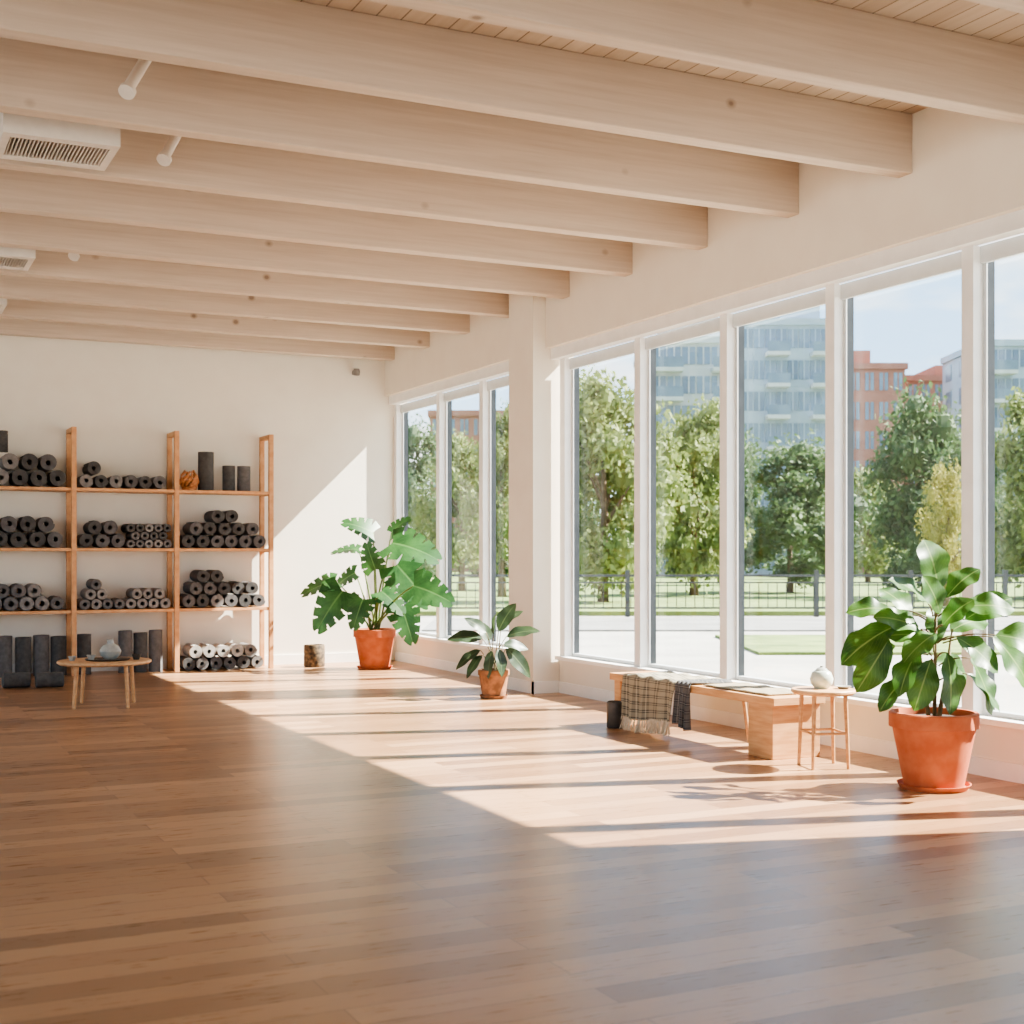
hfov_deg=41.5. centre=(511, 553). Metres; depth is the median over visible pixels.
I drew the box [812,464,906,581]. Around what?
tree
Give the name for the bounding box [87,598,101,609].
foam roller
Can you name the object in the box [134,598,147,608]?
foam roller
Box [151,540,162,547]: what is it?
foam roller
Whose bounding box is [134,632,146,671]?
yoga mat
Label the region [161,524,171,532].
foam roller
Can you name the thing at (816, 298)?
window
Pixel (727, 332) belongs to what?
trim
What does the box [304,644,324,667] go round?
planter
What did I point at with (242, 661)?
yoga mat
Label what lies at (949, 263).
window
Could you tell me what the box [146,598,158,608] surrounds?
foam roller
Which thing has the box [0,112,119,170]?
ceiling vent
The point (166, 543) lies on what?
foam roller
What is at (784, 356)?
apartment building
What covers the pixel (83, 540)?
yoga mat
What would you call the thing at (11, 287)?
ceiling beam
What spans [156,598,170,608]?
foam roller
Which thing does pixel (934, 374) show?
apartment building
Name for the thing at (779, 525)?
tree
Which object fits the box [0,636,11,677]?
yoga mat
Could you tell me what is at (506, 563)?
shrub
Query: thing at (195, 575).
yoga mat
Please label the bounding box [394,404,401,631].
trim
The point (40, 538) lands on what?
yoga mat
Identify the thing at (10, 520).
yoga mat
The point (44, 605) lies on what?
foam roller
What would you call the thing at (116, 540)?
yoga mat
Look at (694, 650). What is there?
ground
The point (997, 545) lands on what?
shrub
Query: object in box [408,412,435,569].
tree
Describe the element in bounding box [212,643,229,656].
yoga mat
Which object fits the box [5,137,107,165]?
grille
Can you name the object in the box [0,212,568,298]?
ceiling beam
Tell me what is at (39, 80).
ceiling beam
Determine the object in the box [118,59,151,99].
ceiling spotlight
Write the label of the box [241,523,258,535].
yoga mat
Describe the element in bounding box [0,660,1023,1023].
floor
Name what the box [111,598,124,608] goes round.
foam roller
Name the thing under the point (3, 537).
yoga mat
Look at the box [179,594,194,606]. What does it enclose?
yoga mat
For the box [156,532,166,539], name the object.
foam roller
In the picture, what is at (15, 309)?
ceiling beam
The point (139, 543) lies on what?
foam roller
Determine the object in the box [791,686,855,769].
side table
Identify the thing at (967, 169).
wall
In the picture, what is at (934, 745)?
pot
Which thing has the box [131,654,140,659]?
tea cup
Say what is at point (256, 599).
yoga mat
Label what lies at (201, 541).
yoga mat
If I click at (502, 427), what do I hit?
tree
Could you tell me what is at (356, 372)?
sensor
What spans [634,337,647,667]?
trim
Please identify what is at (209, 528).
yoga mat
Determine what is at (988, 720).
sill
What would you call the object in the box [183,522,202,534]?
yoga mat
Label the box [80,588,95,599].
foam roller
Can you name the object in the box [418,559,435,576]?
shrub
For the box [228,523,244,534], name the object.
yoga mat
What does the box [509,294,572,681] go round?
wall column
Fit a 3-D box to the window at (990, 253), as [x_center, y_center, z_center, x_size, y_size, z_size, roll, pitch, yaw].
[3.526,-0.500,8.649,0.100,3.200,1.330,0,0,-26]
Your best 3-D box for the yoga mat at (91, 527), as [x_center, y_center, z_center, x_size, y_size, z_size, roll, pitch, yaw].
[-5.271,-0.333,16.994,0.163,0.170,0.440,0,0,-26]
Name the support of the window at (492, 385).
in the wall at (967, 169)
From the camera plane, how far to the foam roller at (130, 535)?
17.04 m
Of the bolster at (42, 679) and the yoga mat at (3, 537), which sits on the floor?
the bolster at (42, 679)
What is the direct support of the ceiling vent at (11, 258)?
in the ceiling
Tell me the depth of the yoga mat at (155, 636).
17.23 m
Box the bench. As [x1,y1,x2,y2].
[610,671,824,759]
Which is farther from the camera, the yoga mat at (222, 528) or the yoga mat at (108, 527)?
the yoga mat at (222, 528)
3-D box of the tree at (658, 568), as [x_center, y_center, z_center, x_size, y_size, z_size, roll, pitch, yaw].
[8.701,-3.156,83.553,4.530,9.636,3.989,0,0,11]
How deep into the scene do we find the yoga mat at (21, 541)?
16.43 m
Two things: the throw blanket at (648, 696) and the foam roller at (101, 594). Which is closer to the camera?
the throw blanket at (648, 696)
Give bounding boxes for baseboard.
[12,652,391,673]
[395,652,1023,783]
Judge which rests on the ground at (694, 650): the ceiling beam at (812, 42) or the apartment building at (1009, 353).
the apartment building at (1009, 353)
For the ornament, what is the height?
0.266 m
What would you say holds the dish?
on the side table at (832, 692)
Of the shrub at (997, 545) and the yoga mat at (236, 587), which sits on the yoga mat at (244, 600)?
the yoga mat at (236, 587)
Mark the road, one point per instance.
(458, 624)
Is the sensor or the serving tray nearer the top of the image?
the sensor
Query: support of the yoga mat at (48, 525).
on the yoga mat at (58, 539)
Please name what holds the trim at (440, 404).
attached to the wall at (967, 169)
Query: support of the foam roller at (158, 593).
on the foam roller at (164, 603)
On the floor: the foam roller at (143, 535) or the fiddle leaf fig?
the fiddle leaf fig
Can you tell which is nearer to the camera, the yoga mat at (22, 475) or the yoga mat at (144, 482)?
the yoga mat at (22, 475)
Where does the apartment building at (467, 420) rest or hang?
on the ground at (694, 650)
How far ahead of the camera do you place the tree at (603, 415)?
44.10 m
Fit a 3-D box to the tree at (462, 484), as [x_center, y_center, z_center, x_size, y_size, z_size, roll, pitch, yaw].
[-2.315,-1.896,57.852,4.435,7.112,3.889,0,0,22]
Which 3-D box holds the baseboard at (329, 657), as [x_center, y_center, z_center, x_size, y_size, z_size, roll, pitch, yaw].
[-7.005,1.435,16.486,11.800,0.130,0.020,0,0,-26]
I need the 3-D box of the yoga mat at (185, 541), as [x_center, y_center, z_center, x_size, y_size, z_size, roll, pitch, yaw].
[-4.240,-0.162,17.523,0.164,0.171,0.440,0,0,-26]
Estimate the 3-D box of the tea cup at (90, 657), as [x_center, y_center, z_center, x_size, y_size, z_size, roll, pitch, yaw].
[-4.139,1.018,13.309,0.090,0.050,0.090,0,0,-26]
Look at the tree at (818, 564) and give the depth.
84.39 m
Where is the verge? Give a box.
[715,635,1000,654]
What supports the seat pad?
on the bench
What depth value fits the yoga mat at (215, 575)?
17.49 m
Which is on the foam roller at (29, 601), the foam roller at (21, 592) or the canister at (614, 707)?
the foam roller at (21, 592)
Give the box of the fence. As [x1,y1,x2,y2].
[452,570,1023,616]
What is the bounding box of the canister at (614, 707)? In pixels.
[607,700,622,728]
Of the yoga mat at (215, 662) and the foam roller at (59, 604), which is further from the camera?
the yoga mat at (215, 662)
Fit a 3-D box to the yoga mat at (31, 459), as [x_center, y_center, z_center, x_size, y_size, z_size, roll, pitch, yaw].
[-5.959,-1.125,16.656,0.189,0.196,0.440,0,0,-26]
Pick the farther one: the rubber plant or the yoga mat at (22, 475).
the yoga mat at (22, 475)
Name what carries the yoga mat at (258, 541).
on the shelving unit
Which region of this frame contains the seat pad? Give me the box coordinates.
[703,682,793,694]
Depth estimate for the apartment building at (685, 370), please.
98.93 m
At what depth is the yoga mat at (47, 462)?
16.59 m
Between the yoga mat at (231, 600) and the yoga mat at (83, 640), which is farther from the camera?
the yoga mat at (231, 600)
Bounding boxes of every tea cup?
[68,656,75,660]
[87,655,95,659]
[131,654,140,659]
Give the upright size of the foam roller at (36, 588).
0.171 m
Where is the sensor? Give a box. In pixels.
[352,368,359,375]
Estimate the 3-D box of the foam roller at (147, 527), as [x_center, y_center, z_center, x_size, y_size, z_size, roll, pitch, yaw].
[-4.674,-0.329,17.285,0.108,0.108,0.420,0,0,-26]
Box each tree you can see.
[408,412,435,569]
[408,428,499,590]
[457,397,508,596]
[507,365,692,601]
[579,449,600,543]
[656,393,755,595]
[656,432,663,578]
[698,420,764,583]
[744,428,883,592]
[809,483,864,573]
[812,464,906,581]
[862,376,960,594]
[914,456,960,606]
[953,430,1013,552]
[995,386,1023,587]
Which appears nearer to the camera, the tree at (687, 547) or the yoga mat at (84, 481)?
the yoga mat at (84, 481)
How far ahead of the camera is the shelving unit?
17.23 m
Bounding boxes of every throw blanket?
[619,671,720,735]
[672,679,732,730]
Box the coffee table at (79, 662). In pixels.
[57,657,150,708]
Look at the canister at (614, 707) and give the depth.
11.62 m
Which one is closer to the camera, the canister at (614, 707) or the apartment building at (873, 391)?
the canister at (614, 707)
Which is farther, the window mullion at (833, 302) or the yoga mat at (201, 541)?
the yoga mat at (201, 541)
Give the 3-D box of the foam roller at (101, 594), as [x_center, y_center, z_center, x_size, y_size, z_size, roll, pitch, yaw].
[-5.197,0.502,17.047,0.134,0.134,0.420,0,0,-26]
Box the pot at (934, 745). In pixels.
[888,707,979,788]
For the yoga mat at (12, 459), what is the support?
on the yoga mat at (4, 476)
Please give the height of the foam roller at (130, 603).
0.134 m
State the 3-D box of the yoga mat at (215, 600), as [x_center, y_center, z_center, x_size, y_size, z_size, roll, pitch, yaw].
[-3.896,0.601,17.667,0.161,0.169,0.440,1,-1,-26]
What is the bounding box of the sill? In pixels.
[396,632,1023,729]
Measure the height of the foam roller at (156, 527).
0.109 m
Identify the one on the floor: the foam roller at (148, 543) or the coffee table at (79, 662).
the coffee table at (79, 662)
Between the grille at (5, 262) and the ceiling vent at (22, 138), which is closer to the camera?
the ceiling vent at (22, 138)
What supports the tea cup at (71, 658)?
on the coffee table at (79, 662)
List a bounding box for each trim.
[389,209,1023,404]
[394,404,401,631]
[436,393,445,638]
[479,381,488,644]
[560,358,571,656]
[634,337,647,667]
[720,313,734,679]
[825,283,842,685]
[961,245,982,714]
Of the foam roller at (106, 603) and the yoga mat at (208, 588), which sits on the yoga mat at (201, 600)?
the yoga mat at (208, 588)
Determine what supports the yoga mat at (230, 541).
on the shelving unit
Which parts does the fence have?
fence post, fence post, fence post, fence post, fence post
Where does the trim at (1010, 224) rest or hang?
attached to the wall at (967, 169)
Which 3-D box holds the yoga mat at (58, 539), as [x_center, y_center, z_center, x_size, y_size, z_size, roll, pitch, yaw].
[-5.703,-0.175,16.805,0.183,0.190,0.440,0,0,-26]
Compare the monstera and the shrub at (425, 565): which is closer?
the monstera
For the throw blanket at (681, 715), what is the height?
0.383 m
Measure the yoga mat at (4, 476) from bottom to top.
0.190 m
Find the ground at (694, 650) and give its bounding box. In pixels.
[415,616,1023,713]
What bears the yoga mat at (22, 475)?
on the shelving unit
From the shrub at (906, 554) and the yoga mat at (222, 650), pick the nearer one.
the yoga mat at (222, 650)
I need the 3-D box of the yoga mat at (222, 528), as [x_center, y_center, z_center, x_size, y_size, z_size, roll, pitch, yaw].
[-3.804,-0.324,17.701,0.165,0.161,0.440,0,0,-26]
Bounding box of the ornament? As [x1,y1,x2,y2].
[179,470,198,489]
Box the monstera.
[300,516,454,669]
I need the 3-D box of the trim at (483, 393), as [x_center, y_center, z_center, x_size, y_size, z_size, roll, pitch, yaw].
[-0.305,-0.500,16.471,0.160,3.200,0.110,0,0,-26]
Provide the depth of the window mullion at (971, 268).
9.23 m
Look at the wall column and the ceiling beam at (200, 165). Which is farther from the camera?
the wall column
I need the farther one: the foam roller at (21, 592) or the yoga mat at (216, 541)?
the yoga mat at (216, 541)
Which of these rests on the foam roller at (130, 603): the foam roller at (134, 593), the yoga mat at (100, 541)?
the foam roller at (134, 593)
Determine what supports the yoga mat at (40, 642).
on the floor
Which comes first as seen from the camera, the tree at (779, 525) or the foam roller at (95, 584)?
the foam roller at (95, 584)
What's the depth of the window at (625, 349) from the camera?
14.51 m
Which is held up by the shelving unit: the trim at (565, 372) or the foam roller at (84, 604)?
the foam roller at (84, 604)
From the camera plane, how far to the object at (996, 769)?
11.89 m
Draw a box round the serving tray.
[85,657,129,661]
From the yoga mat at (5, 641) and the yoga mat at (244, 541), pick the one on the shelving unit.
the yoga mat at (244, 541)
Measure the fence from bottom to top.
1.280 m
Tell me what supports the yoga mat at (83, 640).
on the floor
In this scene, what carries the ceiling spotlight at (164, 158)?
attached to the ceiling
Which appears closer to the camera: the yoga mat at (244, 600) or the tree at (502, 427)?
the yoga mat at (244, 600)
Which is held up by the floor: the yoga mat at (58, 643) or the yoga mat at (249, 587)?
the yoga mat at (58, 643)
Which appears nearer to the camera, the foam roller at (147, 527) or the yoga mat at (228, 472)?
the foam roller at (147, 527)
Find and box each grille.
[0,257,26,267]
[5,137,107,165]
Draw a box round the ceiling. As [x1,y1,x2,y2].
[295,0,1023,113]
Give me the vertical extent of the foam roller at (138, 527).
0.108 m
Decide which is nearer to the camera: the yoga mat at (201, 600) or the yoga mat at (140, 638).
the yoga mat at (140, 638)
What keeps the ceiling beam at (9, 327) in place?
attached to the ceiling
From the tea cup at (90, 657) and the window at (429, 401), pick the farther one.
the window at (429, 401)
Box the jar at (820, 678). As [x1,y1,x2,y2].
[810,666,832,688]
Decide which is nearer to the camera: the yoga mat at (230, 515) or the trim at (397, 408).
the yoga mat at (230, 515)
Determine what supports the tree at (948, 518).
on the lawn at (767, 591)
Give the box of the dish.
[836,685,850,688]
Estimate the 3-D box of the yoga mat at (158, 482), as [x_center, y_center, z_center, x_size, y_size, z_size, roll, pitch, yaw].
[-4.559,-0.912,17.342,0.164,0.159,0.440,0,0,-26]
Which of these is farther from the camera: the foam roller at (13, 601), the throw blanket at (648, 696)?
the foam roller at (13, 601)
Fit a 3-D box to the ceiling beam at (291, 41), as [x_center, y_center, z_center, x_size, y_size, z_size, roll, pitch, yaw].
[-2.472,-2.890,7.037,11.700,0.420,0.140,0,0,-26]
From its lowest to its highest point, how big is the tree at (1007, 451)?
7.735 m
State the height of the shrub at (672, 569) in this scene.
4.774 m
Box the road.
[422,618,1023,631]
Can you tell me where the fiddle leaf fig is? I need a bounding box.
[840,540,1023,793]
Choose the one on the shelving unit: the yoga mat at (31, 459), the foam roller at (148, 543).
the foam roller at (148, 543)
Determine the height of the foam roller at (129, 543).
0.108 m
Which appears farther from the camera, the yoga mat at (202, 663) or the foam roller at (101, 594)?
the yoga mat at (202, 663)
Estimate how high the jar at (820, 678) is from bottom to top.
0.162 m
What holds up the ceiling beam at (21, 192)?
attached to the ceiling
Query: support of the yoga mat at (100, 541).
on the shelving unit
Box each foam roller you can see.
[0,583,9,597]
[1,596,18,610]
[9,583,25,597]
[17,596,33,610]
[25,583,41,597]
[32,596,48,610]
[47,596,63,609]
[77,598,89,609]
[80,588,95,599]
[86,579,101,589]
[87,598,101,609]
[94,589,107,599]
[99,598,112,608]
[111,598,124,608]
[121,524,134,532]
[122,539,134,547]
[122,597,135,608]
[125,532,139,539]
[126,588,141,598]
[133,524,143,531]
[133,539,143,547]
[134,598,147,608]
[138,532,148,539]
[139,588,152,598]
[142,524,152,531]
[142,539,152,547]
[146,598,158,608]
[147,532,157,539]
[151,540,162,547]
[151,588,164,598]
[152,524,162,531]
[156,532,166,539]
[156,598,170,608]
[160,540,171,547]
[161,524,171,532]
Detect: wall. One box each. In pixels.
[0,335,407,663]
[385,107,1023,764]
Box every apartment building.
[428,410,506,571]
[633,317,719,573]
[744,306,824,573]
[854,350,907,572]
[905,365,942,495]
[940,339,1023,553]
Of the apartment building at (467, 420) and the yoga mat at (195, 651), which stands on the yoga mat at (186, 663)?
the yoga mat at (195, 651)
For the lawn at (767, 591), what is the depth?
48.35 m
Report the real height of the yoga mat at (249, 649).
0.158 m
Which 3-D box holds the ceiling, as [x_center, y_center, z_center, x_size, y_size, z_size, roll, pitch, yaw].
[-2.400,-3.175,7.117,12.200,0.150,21.200,0,0,-26]
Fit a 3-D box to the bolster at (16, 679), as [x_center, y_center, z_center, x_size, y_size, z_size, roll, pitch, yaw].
[-5.566,1.415,15.195,0.300,0.170,0.170,0,0,-26]
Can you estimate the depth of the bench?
9.96 m
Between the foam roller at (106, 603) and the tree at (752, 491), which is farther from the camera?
the tree at (752, 491)
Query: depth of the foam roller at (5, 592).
16.38 m
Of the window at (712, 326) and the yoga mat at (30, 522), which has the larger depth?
the yoga mat at (30, 522)
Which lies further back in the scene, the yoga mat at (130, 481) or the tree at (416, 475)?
the tree at (416, 475)
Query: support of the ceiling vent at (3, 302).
in the ceiling
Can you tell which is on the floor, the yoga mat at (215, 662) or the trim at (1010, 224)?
the yoga mat at (215, 662)
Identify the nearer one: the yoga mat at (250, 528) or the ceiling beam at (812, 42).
the ceiling beam at (812, 42)
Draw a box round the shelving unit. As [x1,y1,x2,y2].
[0,427,273,675]
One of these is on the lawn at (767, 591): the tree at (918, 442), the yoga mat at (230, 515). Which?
the tree at (918, 442)
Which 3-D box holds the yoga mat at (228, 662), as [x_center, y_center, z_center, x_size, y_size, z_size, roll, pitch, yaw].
[-3.753,1.414,17.759,0.161,0.155,0.440,0,0,-26]
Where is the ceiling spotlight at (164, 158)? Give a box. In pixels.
[156,135,180,165]
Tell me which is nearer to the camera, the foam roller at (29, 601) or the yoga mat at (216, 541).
the foam roller at (29, 601)
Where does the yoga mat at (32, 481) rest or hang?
on the shelving unit
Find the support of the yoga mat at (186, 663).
on the floor
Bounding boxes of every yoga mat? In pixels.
[0,430,7,451]
[0,453,18,470]
[0,469,8,485]
[0,516,16,532]
[0,531,7,545]
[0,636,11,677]
[7,532,26,546]
[9,469,27,485]
[15,637,30,672]
[17,516,35,531]
[18,453,37,471]
[26,531,45,546]
[27,470,46,486]
[33,635,48,675]
[35,517,54,532]
[37,454,56,471]
[44,532,62,547]
[46,470,65,486]
[51,636,66,674]
[77,474,92,487]
[77,534,93,546]
[77,634,90,674]
[82,461,100,475]
[83,520,101,533]
[91,475,107,487]
[92,534,109,547]
[100,521,117,534]
[105,475,121,487]
[108,534,124,546]
[118,630,131,672]
[121,475,137,488]
[134,476,151,488]
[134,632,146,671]
[149,476,165,488]
[149,630,161,671]
[179,535,194,547]
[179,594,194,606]
[179,656,194,669]
[182,643,201,657]
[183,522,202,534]
[183,581,201,594]
[190,570,209,581]
[191,594,208,606]
[191,656,208,669]
[192,535,209,547]
[198,452,213,489]
[198,643,215,656]
[200,522,216,534]
[200,582,216,594]
[204,510,224,522]
[204,656,221,668]
[206,570,223,581]
[207,535,223,547]
[207,594,223,606]
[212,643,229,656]
[213,581,230,594]
[214,523,231,534]
[218,656,235,668]
[220,510,237,522]
[220,594,237,606]
[221,535,237,547]
[222,466,234,490]
[224,642,243,656]
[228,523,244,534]
[228,581,243,593]
[230,655,249,667]
[234,535,251,547]
[234,594,250,606]
[237,466,249,490]
[239,642,256,655]
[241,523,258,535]
[241,581,257,593]
[245,655,262,667]
[247,593,264,605]
[249,535,265,547]
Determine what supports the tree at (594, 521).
on the lawn at (767, 591)
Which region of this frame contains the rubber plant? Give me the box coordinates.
[447,603,539,699]
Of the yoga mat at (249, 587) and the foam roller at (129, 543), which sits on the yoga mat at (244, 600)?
the yoga mat at (249, 587)
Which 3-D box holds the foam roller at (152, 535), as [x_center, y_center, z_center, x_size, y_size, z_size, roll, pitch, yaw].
[-4.619,-0.229,17.303,0.109,0.109,0.420,0,0,-26]
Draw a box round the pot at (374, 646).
[353,628,395,666]
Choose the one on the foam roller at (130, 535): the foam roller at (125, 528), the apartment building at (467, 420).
the foam roller at (125, 528)
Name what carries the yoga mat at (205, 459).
on the shelving unit
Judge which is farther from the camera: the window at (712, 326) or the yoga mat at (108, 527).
the yoga mat at (108, 527)
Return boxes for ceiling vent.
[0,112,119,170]
[0,246,35,270]
[0,298,6,313]
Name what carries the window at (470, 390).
in the wall at (967, 169)
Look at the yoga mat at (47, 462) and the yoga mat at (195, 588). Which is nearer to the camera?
the yoga mat at (47, 462)
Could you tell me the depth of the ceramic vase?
13.36 m
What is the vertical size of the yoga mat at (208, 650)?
0.164 m
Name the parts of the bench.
leg panel, seat, leg, leg panel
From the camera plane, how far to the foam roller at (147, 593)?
17.12 m
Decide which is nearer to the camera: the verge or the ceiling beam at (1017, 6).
the ceiling beam at (1017, 6)
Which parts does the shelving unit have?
shelf, shelf, shelf, frame, shelf, shelf, shelf, frame, shelf, shelf, shelf, frame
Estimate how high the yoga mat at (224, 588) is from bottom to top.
0.165 m
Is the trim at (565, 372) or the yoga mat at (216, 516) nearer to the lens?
the trim at (565, 372)
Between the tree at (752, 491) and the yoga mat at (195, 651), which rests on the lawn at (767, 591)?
the tree at (752, 491)
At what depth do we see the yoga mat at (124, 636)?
17.06 m
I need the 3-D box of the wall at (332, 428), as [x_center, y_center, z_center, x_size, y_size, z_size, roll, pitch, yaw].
[-6.929,-0.800,16.617,12.050,4.600,0.150,0,0,-26]
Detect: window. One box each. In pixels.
[401,395,435,636]
[444,383,478,642]
[487,375,508,646]
[570,341,633,664]
[645,317,719,676]
[733,289,824,687]
[841,251,960,708]
[980,234,1023,720]
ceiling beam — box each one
[0,0,911,177]
[0,37,798,217]
[0,128,707,249]
[0,168,631,276]
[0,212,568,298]
[0,250,508,317]
[0,275,469,333]
[0,299,429,347]
[0,318,394,360]
[366,0,1023,124]
[966,0,1023,13]
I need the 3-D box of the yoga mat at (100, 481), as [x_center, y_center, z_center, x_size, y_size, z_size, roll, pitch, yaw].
[-5.205,-0.906,17.043,0.165,0.157,0.440,-2,1,-26]
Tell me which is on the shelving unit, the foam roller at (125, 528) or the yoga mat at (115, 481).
the yoga mat at (115, 481)
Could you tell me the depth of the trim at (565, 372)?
14.52 m
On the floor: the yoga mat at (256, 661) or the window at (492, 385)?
the yoga mat at (256, 661)
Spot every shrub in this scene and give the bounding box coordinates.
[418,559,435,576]
[467,555,508,577]
[664,564,717,577]
[761,550,824,577]
[870,542,917,577]
[995,545,1023,577]
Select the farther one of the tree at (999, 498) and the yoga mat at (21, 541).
the tree at (999, 498)
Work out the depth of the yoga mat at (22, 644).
16.52 m
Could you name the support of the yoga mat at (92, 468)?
on the yoga mat at (100, 481)
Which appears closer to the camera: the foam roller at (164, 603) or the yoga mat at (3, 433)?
the yoga mat at (3, 433)
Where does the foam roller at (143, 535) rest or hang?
on the foam roller at (139, 543)
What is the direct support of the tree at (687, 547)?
on the lawn at (767, 591)
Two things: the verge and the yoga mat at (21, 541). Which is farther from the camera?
the verge
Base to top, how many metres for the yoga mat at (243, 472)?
0.330 m
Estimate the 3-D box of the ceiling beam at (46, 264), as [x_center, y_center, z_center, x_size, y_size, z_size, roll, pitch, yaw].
[-5.246,-2.890,12.749,11.700,0.420,0.140,0,0,-26]
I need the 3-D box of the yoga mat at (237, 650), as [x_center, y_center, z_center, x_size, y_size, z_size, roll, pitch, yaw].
[-3.663,1.251,17.766,0.166,0.161,0.440,0,0,-26]
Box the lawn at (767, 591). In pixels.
[412,572,1023,615]
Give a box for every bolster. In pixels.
[2,672,30,687]
[35,672,63,687]
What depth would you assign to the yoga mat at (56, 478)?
16.64 m
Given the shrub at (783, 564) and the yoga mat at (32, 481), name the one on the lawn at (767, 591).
the shrub at (783, 564)

